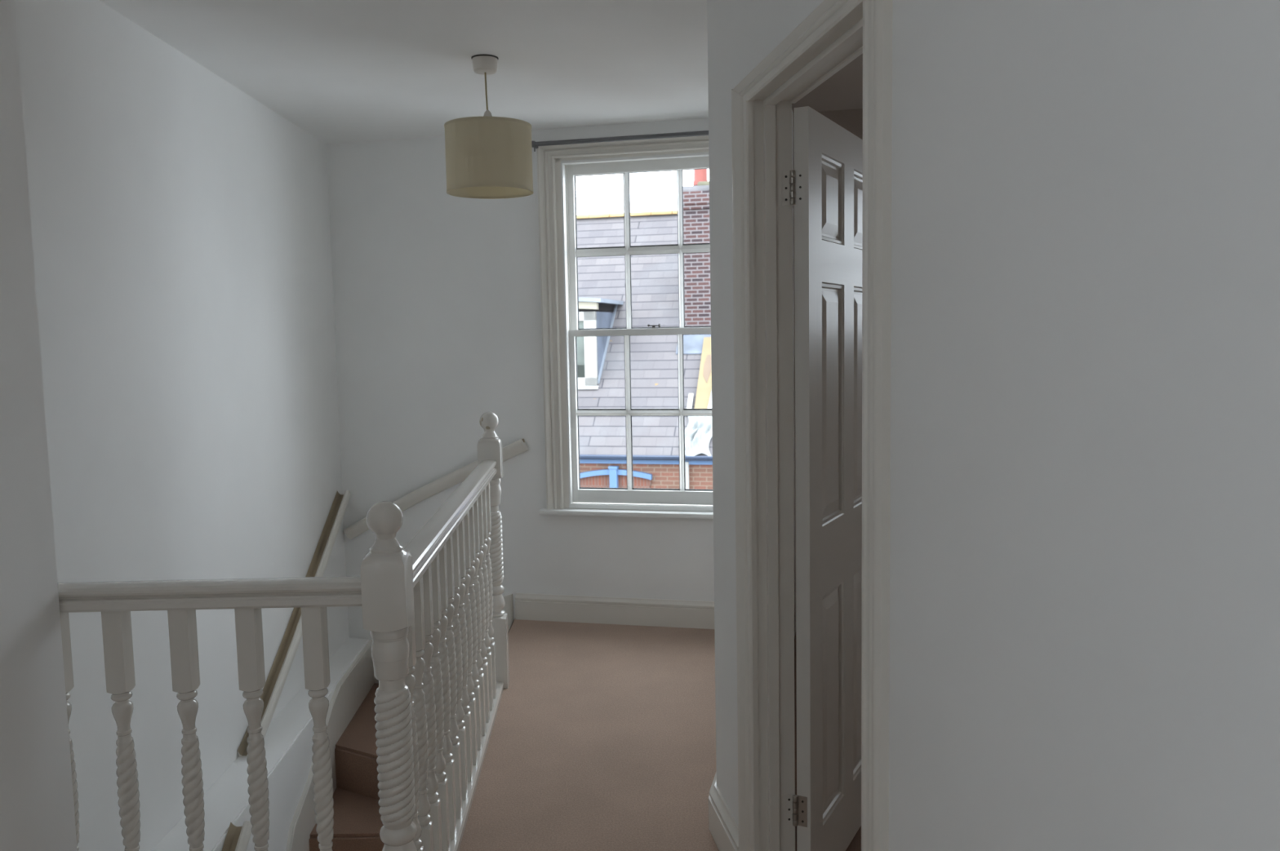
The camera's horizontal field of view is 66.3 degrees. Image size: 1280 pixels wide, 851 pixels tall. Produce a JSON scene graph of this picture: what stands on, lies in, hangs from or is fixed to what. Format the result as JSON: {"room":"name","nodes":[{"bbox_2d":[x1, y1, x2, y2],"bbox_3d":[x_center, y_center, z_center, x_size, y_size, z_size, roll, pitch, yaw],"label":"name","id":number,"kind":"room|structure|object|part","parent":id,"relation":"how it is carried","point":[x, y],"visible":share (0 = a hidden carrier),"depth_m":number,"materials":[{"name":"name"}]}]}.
{"room":"stair landing","nodes":[
{"label":"stair landing","id":0,"kind":"room"},
{"bbox_2d":[0,0,77,850],"bbox_3d":[-1.417,0.316,-0.622,0.316,2.551,5.454,-1,5,0],"label":"wall","id":1,"kind":"structure","parent":0,"point":[37,805],"depth_m":2.01,"materials":[{"name":"white paint"}]},
{"bbox_2d":[14,0,349,850],"bbox_3d":[-1.699,1.321,3.927,0.242,5.365,3.584,-1,5,0],"label":"wall","id":2,"kind":"structure","parent":0,"point":[180,222],"depth_m":3.35,"materials":[{"name":"white paint"}]},
{"bbox_2d":[237,490,351,757],"bbox_3d":[-1.574,0.855,4.594,0.069,0.894,1.507,-1,5,-1],"label":"wall handrail","id":3,"kind":"object","parent":2,"relation":"attached to","point":[278,673],"visible":0.6,"depth_m":4.43,"materials":[{"name":"brown wood"}]},
{"bbox_2d":[151,638,369,850],"bbox_3d":[-1.423,2.709,3.384,0.278,2.688,4.360,-1,5,-1],"label":"wall","id":4,"kind":"structure","parent":0,"point":[288,742],"depth_m":3.87,"materials":[{"name":"white paint"}]},
{"bbox_2d":[222,821,252,850],"bbox_3d":[-1.322,1.814,2.837,0.069,0.851,1.160,-1,5,-3],"label":"wall handrail","id":5,"kind":"object","parent":4,"relation":"attached to","point":[237,838],"visible":0.89,"depth_m":3.30,"materials":[{"name":"brown wood"}]},
{"bbox_2d":[285,594,514,850],"bbox_3d":[-0.977,2.433,3.683,0.829,2.788,3.702,-1,5,-3],"label":"staircase","id":6,"kind":"structure","parent":4,"relation":"attached to","point":[350,722],"depth_m":4.51,"materials":[{"name":"carpet"}]},
{"bbox_2d":[98,0,862,144],"bbox_3d":[1.401,-1.206,0.898,6.430,0.112,9.170,-1,5,0],"label":"ceiling","id":7,"kind":"structure","parent":0,"point":[339,71],"depth_m":3.66,"materials":[{"name":"paint"}]},
{"bbox_2d":[444,53,533,199],"bbox_3d":[-0.569,-1.123,3.675,0.324,0.494,0.324,-1,5,0],"label":"pendant lamp","id":8,"kind":"object","parent":7,"relation":"hanging from","point":[488,157],"visible":1,"depth_m":3.56,"materials":[{"name":"beige fabric"}]},
{"bbox_3d":[-0.573,-1.232,3.665,0.011,0.176,0.006,-1,5,0],"label":"cord","id":9,"kind":"part","parent":8,"relation":"part of","materials":[{"name":"white plastic"}]},
{"bbox_3d":[-0.567,-1.000,3.686,0.322,0.242,0.322,-1,5,0],"label":"lamp shade","id":10,"kind":"part","parent":8,"relation":"part of","materials":[{"name":"beige fabric"}]},
{"bbox_2d":[326,108,862,639],"bbox_3d":[1.107,1.173,4.968,5.744,5.365,0.316,0,5,13],"label":"wall","id":11,"kind":"structure","parent":0,"point":[437,299],"depth_m":5.13,"materials":[{"name":"white paint"}]},
{"bbox_2d":[343,438,528,539],"bbox_3d":[-1.096,0.345,5.208,1.062,0.560,0.049,0,5,13],"label":"wall handrail","id":12,"kind":"object","parent":11,"relation":"attached to","point":[519,446],"visible":0.76,"depth_m":5.18,"materials":[{"name":"white wood"}]},
{"bbox_2d":[531,130,708,151],"bbox_3d":[0.036,-1.386,4.760,1.234,0.063,0.096,0,5,13],"label":"curtain rod","id":13,"kind":"object","parent":11,"relation":"attached to","point":[535,144],"visible":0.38,"depth_m":4.75,"materials":[{"name":"grey metal"}]},
{"bbox_2d":[536,135,713,519],"bbox_3d":[0.095,-0.488,5.044,1.200,1.880,0.443,0,5,13],"label":"window","id":14,"kind":"structure","parent":11,"relation":"in","point":[558,166],"depth_m":4.98,"materials":[{"name":"white wood"}]},
{"bbox_3d":[0.073,0.445,4.959,1.200,0.025,0.095,0,5,13],"label":"sill","id":15,"kind":"part","parent":14,"relation":"part of","materials":[{"name":"white paint"}]},
{"bbox_3d":[0.073,-0.900,4.958,0.905,0.880,0.040,0,5,13],"label":"sash","id":16,"kind":"part","parent":14,"relation":"part of","materials":[{"name":"white paint"}]},
{"bbox_3d":[0.078,-0.045,4.987,0.905,0.895,0.040,0,5,13],"label":"sash","id":17,"kind":"part","parent":14,"relation":"part of","materials":[{"name":"white paint"}]},
{"bbox_2d":[515,593,738,850],"bbox_3d":[0.013,1.058,3.902,1.338,0.136,2.588,-1,5,0],"label":"baseboard","id":18,"kind":"structure","parent":11,"relation":"attached to","point":[723,828],"depth_m":5.02,"materials":[{"name":"white wood"}]},
{"bbox_2d":[458,618,861,850],"bbox_3d":[1.291,1.383,0.999,5.692,0.032,8.481,-1,5,0],"label":"floor","id":19,"kind":"structure","parent":0,"point":[602,738],"depth_m":3.56,"materials":[{"name":"brown carpet"}]},
{"bbox_2d":[57,412,509,850],"bbox_3d":[-1.093,0.626,3.153,1.183,1.174,2.091,-1,5,0],"label":"balustrade","id":20,"kind":"object","parent":19,"relation":"on","point":[433,614],"visible":0.97,"depth_m":2.19,"materials":[{"name":"white paint"}]},
{"bbox_3d":[-1.112,0.374,2.164,1.019,0.060,0.068,-1,5,0],"label":"handrail","id":21,"kind":"part","parent":20,"relation":"part of","materials":[{"name":"white paint"}]},
{"bbox_3d":[-0.550,0.727,2.199,0.096,1.126,0.096,-1,5,-3],"label":"newel post","id":22,"kind":"part","parent":20,"relation":"part of","materials":[{"name":"white paint"}]},
{"bbox_3d":[-0.591,0.264,3.139,0.069,0.076,1.872,-1,5,-2],"label":"handrail","id":23,"kind":"part","parent":20,"relation":"part of","materials":[{"name":"white paint"}]},
{"bbox_3d":[-0.574,1.183,3.224,0.068,0.029,1.867,-1,5,-2],"label":"rail","id":24,"kind":"part","parent":20,"relation":"part of","materials":[{"name":"white paint"}]},
{"bbox_3d":[-0.620,0.527,4.145,0.096,1.174,0.096,-1,5,-2],"label":"newel post","id":25,"kind":"part","parent":20,"relation":"part of","materials":[{"name":"white paint"}]},
{"bbox_2d":[791,110,795,636],"bbox_3d":[0.491,-0.122,3.799,0.113,2.551,2.031,0,5,13],"label":"wall","id":26,"kind":"structure","parent":0,"point":[792,110],"depth_m":4.71,"materials":[{"name":"white paint"}]},
{"bbox_2d":[706,0,1279,850],"bbox_3d":[0.792,0.252,-0.376,0.092,2.551,6.535,-2,5,-9],"label":"wall","id":27,"kind":"structure","parent":0,"point":[1085,513],"depth_m":1.12,"materials":[{"name":"white paint"}]},
{"bbox_2d":[753,8,862,850],"bbox_3d":[0.391,0.257,2.068,0.097,2.050,0.748,-2,5,-9],"label":"trim","id":28,"kind":"structure","parent":27,"relation":"attached to","point":[772,110],"depth_m":2.39,"materials":[{"name":"white wood"}]},
{"bbox_2d":[731,0,892,850],"bbox_3d":[0.329,0.242,2.076,0.024,2.082,0.910,-2,5,-9],"label":"trim","id":29,"kind":"structure","parent":27,"relation":"attached to","point":[829,15],"depth_m":1.70,"materials":[{"name":"white wood"}]},
{"bbox_2d":[781,106,862,850],"bbox_3d":[0.544,0.207,2.711,0.064,1.990,0.694,2,6,28],"label":"door","id":30,"kind":"structure","parent":27,"relation":"in","point":[824,187],"depth_m":2.53,"materials":[{"name":"white wood"}]},
{"bbox_3d":[0.478,-0.575,2.513,0.036,0.213,0.197,2,6,28],"label":"panel","id":31,"kind":"part","parent":30,"relation":"part of","materials":[{"name":"white wood"}]},
{"bbox_3d":[0.488,-0.059,2.560,0.036,0.618,0.197,2,6,28],"label":"panel","id":32,"kind":"part","parent":30,"relation":"part of","materials":[{"name":"white wood"}]},
{"bbox_3d":[0.503,0.734,2.633,0.036,0.613,0.197,2,6,28],"label":"panel","id":33,"kind":"part","parent":30,"relation":"part of","materials":[{"name":"white wood"}]},
{"bbox_3d":[0.638,0.709,2.886,0.036,0.613,0.196,2,6,28],"label":"panel","id":34,"kind":"part","parent":30,"relation":"part of","materials":[{"name":"white wood"}]},
{"bbox_3d":[0.623,-0.085,2.813,0.036,0.618,0.196,2,6,28],"label":"panel","id":35,"kind":"part","parent":30,"relation":"part of","materials":[{"name":"white wood"}]},
{"bbox_3d":[0.613,-0.601,2.766,0.036,0.213,0.196,2,6,28],"label":"panel","id":36,"kind":"part","parent":30,"relation":"part of","materials":[{"name":"white wood"}]},
{"bbox_2d":[790,46,862,103],"bbox_3d":[0.441,0.230,2.104,0.024,2.096,0.914,-2,5,-9],"label":"trim","id":37,"kind":"structure","parent":27,"relation":"attached to","point":[859,51],"depth_m":2.09,"materials":[{"name":"white wood"}]},
{"label":"outside","id":38,"kind":"structure","parent":0,"visible":0},
{"bbox_3d":[0.885,7.316,11.906,64.295,0.105,25.903,-1,5,0],"label":"ground","id":39,"kind":"structure","parent":38,"visible":0},
{"bbox_2d":[576,168,712,489],"bbox_3d":[2.196,0.346,21.744,17.064,11.942,9.707,0,5,13],"label":"house","id":40,"kind":"structure","parent":39,"relation":"on","point":[654,277],"depth_m":18.81,"materials":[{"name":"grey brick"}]},
{"bbox_3d":[-1.476,-2.277,18.633,1.391,0.177,0.126,0,5,13],"label":"cornice","id":41,"kind":"part","parent":40,"relation":"part of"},
{"bbox_3d":[-0.468,0.952,17.551,0.169,0.453,0.137,0,5,13],"label":"post","id":42,"kind":"part","parent":40,"relation":"part of","materials":[{"name":"blue paint"}]},
{"bbox_2d":[693,168,707,186],"bbox_3d":[1.185,-5.051,19.209,0.306,0.696,0.306,0,5,13],"label":"chimney pot","id":43,"kind":"object","parent":40,"relation":"on","point":[700,175],"depth_m":19.11,"materials":[{"name":"ceramic"}]}
]}

